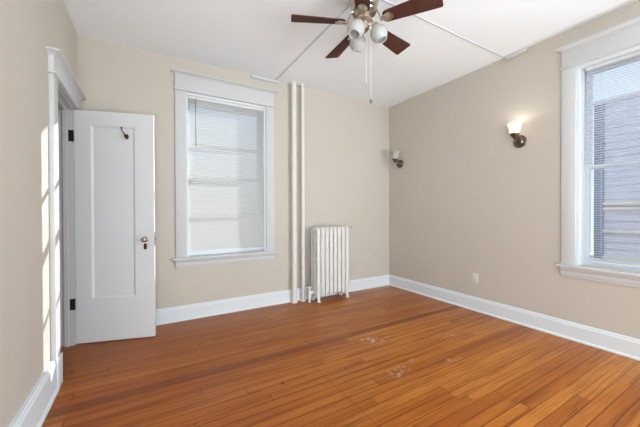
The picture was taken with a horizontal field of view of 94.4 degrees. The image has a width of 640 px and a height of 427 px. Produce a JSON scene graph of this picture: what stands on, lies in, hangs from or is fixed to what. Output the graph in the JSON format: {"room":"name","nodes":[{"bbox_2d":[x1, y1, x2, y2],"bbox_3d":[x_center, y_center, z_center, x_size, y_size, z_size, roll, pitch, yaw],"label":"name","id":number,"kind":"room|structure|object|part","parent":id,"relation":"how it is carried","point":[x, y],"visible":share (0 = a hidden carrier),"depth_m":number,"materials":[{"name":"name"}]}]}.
{"room":"empty bedroom","nodes":[
{"label":"empty bedroom","id":0,"kind":"room"},
{"bbox_2d":[0,0,76,426],"bbox_3d":[-0.730,-0.230,0.056,0.140,2.762,6.039,0,1,-30],"label":"wall","id":1,"kind":"structure","parent":0,"point":[27,27],"depth_m":1.50,"materials":[{"name":"beige paint"}]},
{"bbox_2d":[9,361,58,426],"bbox_3d":[-0.408,1.054,-0.297,0.040,0.200,5.090,0,1,-30],"label":"baseboard","id":2,"kind":"structure","parent":1,"relation":"attached to","point":[33,412],"depth_m":1.61,"materials":[{"name":"white paint"}]},
{"bbox_2d":[46,46,86,388],"bbox_3d":[-1.978,0.047,2.250,0.208,2.182,0.973,0,1,-30],"label":"door frame","id":3,"kind":"structure","parent":1,"relation":"attached to","point":[60,75],"depth_m":2.37,"materials":[{"name":"white paint"}]},
{"bbox_3d":[-1.737,0.122,1.939,0.027,2.034,0.113,0,1,-30],"label":"casing","id":4,"kind":"part","parent":3,"relation":"part of","materials":[{"name":"white wood"}]},
{"bbox_2d":[68,110,155,343],"bbox_3d":[-1.832,0.115,2.645,0.657,2.022,0.157,0,0,-14],"label":"door","id":5,"kind":"structure","parent":1,"relation":"in","point":[114,152],"depth_m":2.63,"materials":[{"name":"white paint"}]},
{"bbox_3d":[-1.835,-0.012,2.643,0.340,1.517,0.012,0,0,-14],"label":"panel","id":6,"kind":"part","parent":5,"relation":"part of","materials":[{"name":"white paint"}]},
{"bbox_3d":[-1.835,-0.012,2.643,0.340,1.517,0.035,0,0,-14],"label":"panel moulding","id":7,"kind":"part","parent":5,"relation":"part of","materials":[{"name":"white paint"}]},
{"bbox_3d":[-1.579,0.234,2.661,0.050,0.050,0.060,0,0,-14],"label":"knob","id":8,"kind":"part","parent":5,"relation":"part of","materials":[{"name":"grey metal"}]},
{"bbox_2d":[77,34,388,308],"bbox_3d":[-0.949,-0.257,3.569,5.044,2.762,0.240,0,1,-30],"label":"wall","id":9,"kind":"structure","parent":0,"point":[346,140],"depth_m":3.70,"materials":[{"name":"beige paint"}]},
{"bbox_2d":[171,68,277,267],"bbox_3d":[-1.103,-0.459,3.477,1.170,2.061,0.364,0,1,-30],"label":"window","id":10,"kind":"structure","parent":9,"relation":"in","point":[209,87],"depth_m":3.29,"materials":[{"name":"white paint"}]},
{"bbox_3d":[-1.463,-0.413,3.114,0.104,1.754,0.022,0,1,-30],"label":"casing","id":11,"kind":"part","parent":10,"relation":"part of","materials":[{"name":"white wood"}]},
{"bbox_3d":[-1.157,-0.388,3.570,0.976,1.805,0.151,0,1,-30],"label":"frame","id":12,"kind":"part","parent":10,"relation":"part of","materials":[{"name":"white wood"}]},
{"bbox_3d":[-1.109,-0.827,3.484,0.846,0.877,0.033,0,1,-30],"label":"sash","id":13,"kind":"part","parent":10,"relation":"part of","materials":[{"name":"white paint"}]},
{"bbox_3d":[-1.089,0.016,3.460,0.846,0.872,0.033,0,1,-30],"label":"sash","id":14,"kind":"part","parent":10,"relation":"part of","materials":[{"name":"white paint"}]},
{"bbox_2d":[188,95,263,252],"bbox_3d":[-1.046,-0.419,3.381,0.840,1.687,0.044,0,1,-30],"label":"window blind","id":15,"kind":"object","parent":10,"relation":"attached to","point":[250,233],"visible":0.99,"depth_m":3.37,"materials":[{"name":"grey plastic"}]},
{"bbox_3d":[-1.052,-1.250,3.382,0.840,0.026,0.026,0,1,-30],"label":"head rail","id":16,"kind":"part","parent":15,"relation":"part of","materials":[{"name":"white plastic"}]},
{"bbox_3d":[-1.048,0.416,3.395,0.840,0.016,0.022,0,1,-30],"label":"rail","id":17,"kind":"part","parent":15,"relation":"part of","materials":[{"name":"white plastic"}]},
{"bbox_3d":[-0.610,-0.419,3.616,0.104,1.754,0.022,0,1,-30],"label":"casing","id":18,"kind":"part","parent":10,"relation":"part of","materials":[{"name":"white wood"}]},
{"bbox_2d":[156,275,388,325],"bbox_3d":[-0.549,1.045,3.655,3.804,0.155,0.032,0,1,-30],"label":"baseboard","id":19,"kind":"structure","parent":9,"relation":"attached to","point":[211,308],"depth_m":3.43,"materials":[{"name":"white paint"}]},
{"bbox_2d":[290,81,297,302],"bbox_3d":[-0.327,-0.259,3.721,0.094,2.761,0.094,0,1,-30],"label":"pipe","id":20,"kind":"object","parent":9,"relation":"attached to","point":[293,83],"visible":1,"depth_m":3.70,"materials":[{"name":"white metal"}]},
{"bbox_2d":[300,84,305,301],"bbox_3d":[-0.218,-0.260,3.785,0.076,2.761,0.076,0,1,-30],"label":"pipe","id":21,"kind":"object","parent":9,"relation":"attached to","point":[301,85],"visible":1,"depth_m":3.77,"materials":[{"name":"white metal"}]},
{"bbox_2d":[42,285,639,426],"bbox_3d":[0.611,1.191,0.935,5.044,0.100,6.379,0,1,-30],"label":"floor","id":22,"kind":"structure","parent":0,"point":[384,356],"depth_m":2.10,"materials":[{"name":"brown wood"}]},
{"bbox_2d":[307,226,348,302],"bbox_3d":[0.106,0.646,3.877,0.615,0.959,0.210,0,1,-30],"label":"radiator","id":23,"kind":"object","parent":22,"relation":"on","point":[329,244],"visible":1,"depth_m":3.81,"materials":[{"name":"white metal"}]},
{"bbox_2d":[64,0,638,106],"bbox_3d":[0.603,-1.681,0.912,5.044,0.120,6.379,0,1,-30],"label":"ceiling","id":24,"kind":"structure","parent":0,"point":[255,37],"depth_m":2.69,"materials":[{"name":"paint"}]},
{"bbox_2d":[251,4,349,83],"bbox_3d":[-0.267,-1.616,2.900,0.350,0.036,1.588,0,1,-30],"label":"channel","id":25,"kind":"object","parent":24,"relation":"attached to","point":[276,81],"visible":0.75,"depth_m":3.29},
{"bbox_2d":[291,0,442,103],"bbox_3d":[0.322,-1.217,2.192,1.040,0.827,1.023,0,1,-30],"label":"ceiling fan","id":26,"kind":"object","parent":24,"relation":"hanging from","point":[363,11],"visible":1,"depth_m":2.11,"materials":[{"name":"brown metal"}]},
{"bbox_3d":[-0.011,-1.389,2.127,0.392,0.041,0.133,0,0,-7],"label":"blade","id":27,"kind":"part","parent":26,"relation":"part of","materials":[{"name":"brown wood"}]},
{"bbox_3d":[0.184,-1.392,2.471,0.133,0.041,0.392,0,0,-25],"label":"blade","id":28,"kind":"part","parent":26,"relation":"part of","materials":[{"name":"brown wood"}]},
{"bbox_3d":[0.255,-1.301,2.087,0.122,0.136,0.123,0,1,-30],"label":"lamp shade","id":29,"kind":"part","parent":26,"relation":"part of","materials":[{"name":"white glass"}]},
{"bbox_3d":[0.289,-1.303,2.265,0.123,0.136,0.123,0,1,-30],"label":"lamp shade","id":30,"kind":"part","parent":26,"relation":"part of","materials":[{"name":"white glass"}]},
{"bbox_3d":[0.257,-1.387,1.836,0.133,0.041,0.392,0,0,11],"label":"blade","id":31,"kind":"part","parent":26,"relation":"part of","materials":[{"name":"brown wood"}]},
{"bbox_3d":[0.391,-1.368,2.155,0.078,0.042,0.049,0,0,21],"label":"lamp arm","id":32,"kind":"part","parent":26,"relation":"part of","materials":[{"name":"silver metal"}]},
{"bbox_3d":[0.426,-1.302,2.146,0.122,0.136,0.123,0,1,-30],"label":"lamp shade","id":33,"kind":"part","parent":26,"relation":"part of","materials":[{"name":"white glass"}]},
{"bbox_3d":[0.571,-1.393,2.392,0.392,0.041,0.133,-1,1,-43],"label":"blade","id":34,"kind":"part","parent":26,"relation":"part of","materials":[{"name":"brown wood"}]},
{"bbox_3d":[0.616,-1.389,2.000,0.392,0.041,0.133,0,1,29],"label":"blade","id":35,"kind":"part","parent":26,"relation":"part of","materials":[{"name":"brown wood"}]},
{"bbox_2d":[382,0,527,59],"bbox_3d":[1.250,-1.619,2.588,1.750,0.034,0.222,0,1,-30],"label":"channel","id":36,"kind":"object","parent":24,"relation":"attached to","point":[523,50],"visible":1,"depth_m":2.85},
{"bbox_2d":[389,0,639,338],"bbox_3d":[2.713,-0.255,2.081,0.240,2.762,6.039,0,1,-30],"label":"wall","id":37,"kind":"structure","parent":0,"point":[464,200],"depth_m":3.23,"materials":[{"name":"beige paint"}]},
{"bbox_2d":[390,150,402,167],"bbox_3d":[1.117,-0.793,4.370,0.184,0.239,0.160,0,1,-30],"label":"wall sconce","id":38,"kind":"object","parent":37,"relation":"attached to","point":[395,154],"visible":1,"depth_m":4.34,"materials":[{"name":"white glass"}]},
{"bbox_3d":[1.107,-0.853,4.364,0.160,0.119,0.160,0,1,-30],"label":"lamp shade","id":39,"kind":"part","parent":38,"relation":"part of","materials":[{"name":"beige glass"}]},
{"bbox_2d":[472,273,477,283],"bbox_3d":[1.791,0.746,3.417,0.008,0.116,0.072,0,1,-30],"label":"wall outlet","id":40,"kind":"object","parent":37,"relation":"attached to","point":[474,275],"visible":1,"depth_m":3.42,"materials":[{"name":"white plastic"}]},
{"bbox_2d":[389,275,639,360],"bbox_3d":[2.599,1.050,2.022,0.032,0.155,6.039,0,1,-30],"label":"baseboard","id":41,"kind":"structure","parent":37,"relation":"attached to","point":[619,344],"depth_m":2.88,"materials":[{"name":"white paint"}]},
{"bbox_2d":[505,120,526,147],"bbox_3d":[1.948,-0.784,2.957,0.184,0.239,0.160,0,1,-30],"label":"wall sconce","id":42,"kind":"object","parent":37,"relation":"attached to","point":[514,127],"visible":1,"depth_m":2.94,"materials":[{"name":"white glass"}]},
{"bbox_3d":[1.938,-0.844,2.950,0.160,0.119,0.160,0,1,-30],"label":"lamp shade","id":43,"kind":"part","parent":42,"relation":"part of","materials":[{"name":"white glass"}]},
{"bbox_3d":[1.973,-0.739,2.976,0.084,0.107,0.074,0,0,4],"label":"scroll arm","id":44,"kind":"part","parent":42,"relation":"part of","materials":[{"name":"brown metal"}]},
{"bbox_2d":[554,16,639,287],"bbox_3d":[2.589,-0.460,2.290,0.364,2.061,1.170,0,1,-30],"label":"window","id":45,"kind":"structure","parent":37,"relation":"in","point":[600,47],"depth_m":2.61,"materials":[{"name":"white paint"}]},
{"bbox_3d":[2.225,-0.419,2.650,0.022,1.754,0.104,0,1,-30],"label":"casing","id":46,"kind":"part","parent":45,"relation":"part of","materials":[{"name":"white wood"}]},
{"bbox_3d":[2.569,0.015,2.281,0.033,0.872,0.846,0,1,-30],"label":"sash","id":47,"kind":"part","parent":45,"relation":"part of","materials":[{"name":"white paint"}]},
{"bbox_2d":[585,51,639,267],"bbox_3d":[2.528,-0.420,2.255,0.028,1.687,0.784,0,1,-30],"label":"window blind","id":48,"kind":"object","parent":45,"relation":"attached to","point":[635,54],"visible":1,"depth_m":2.44,"materials":[{"name":"white plastic"}]},
{"bbox_3d":[2.381,-0.417,2.506,0.028,1.645,0.001,0,1,-30],"label":"ladder cord","id":49,"kind":"part","parent":48,"relation":"part of","materials":[{"name":"white fabric"}]},
{"bbox_3d":[2.531,0.415,2.261,0.022,0.016,0.784,0,1,-30],"label":"rail","id":50,"kind":"part","parent":48,"relation":"part of","materials":[{"name":"white plastic"}]},
{"bbox_3d":[2.526,-1.251,2.248,0.026,0.026,0.784,0,1,-30],"label":"head rail","id":51,"kind":"part","parent":48,"relation":"part of","materials":[{"name":"white plastic"}]},
{"bbox_3d":[2.597,-0.828,2.292,0.033,0.877,0.846,0,1,-30],"label":"sash","id":52,"kind":"part","parent":45,"relation":"part of","materials":[{"name":"white paint"}]},
{"label":"outside","id":53,"kind":"structure","parent":0,"visible":0},
{"bbox_2d":[197,228,593,251],"bbox_3d":[0.514,2.328,9.018,70.000,0.100,75.000,0,1,-30],"label":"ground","id":54,"kind":"structure","parent":53,"point":[592,235],"depth_m":21.70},
{"bbox_2d":[591,91,639,261],"bbox_3d":[7.832,-0.449,3.495,6.050,5.500,10.190,0,1,-30],"label":"house","id":55,"kind":"structure","parent":54,"relation":"on","point":[628,217],"depth_m":4.71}
]}

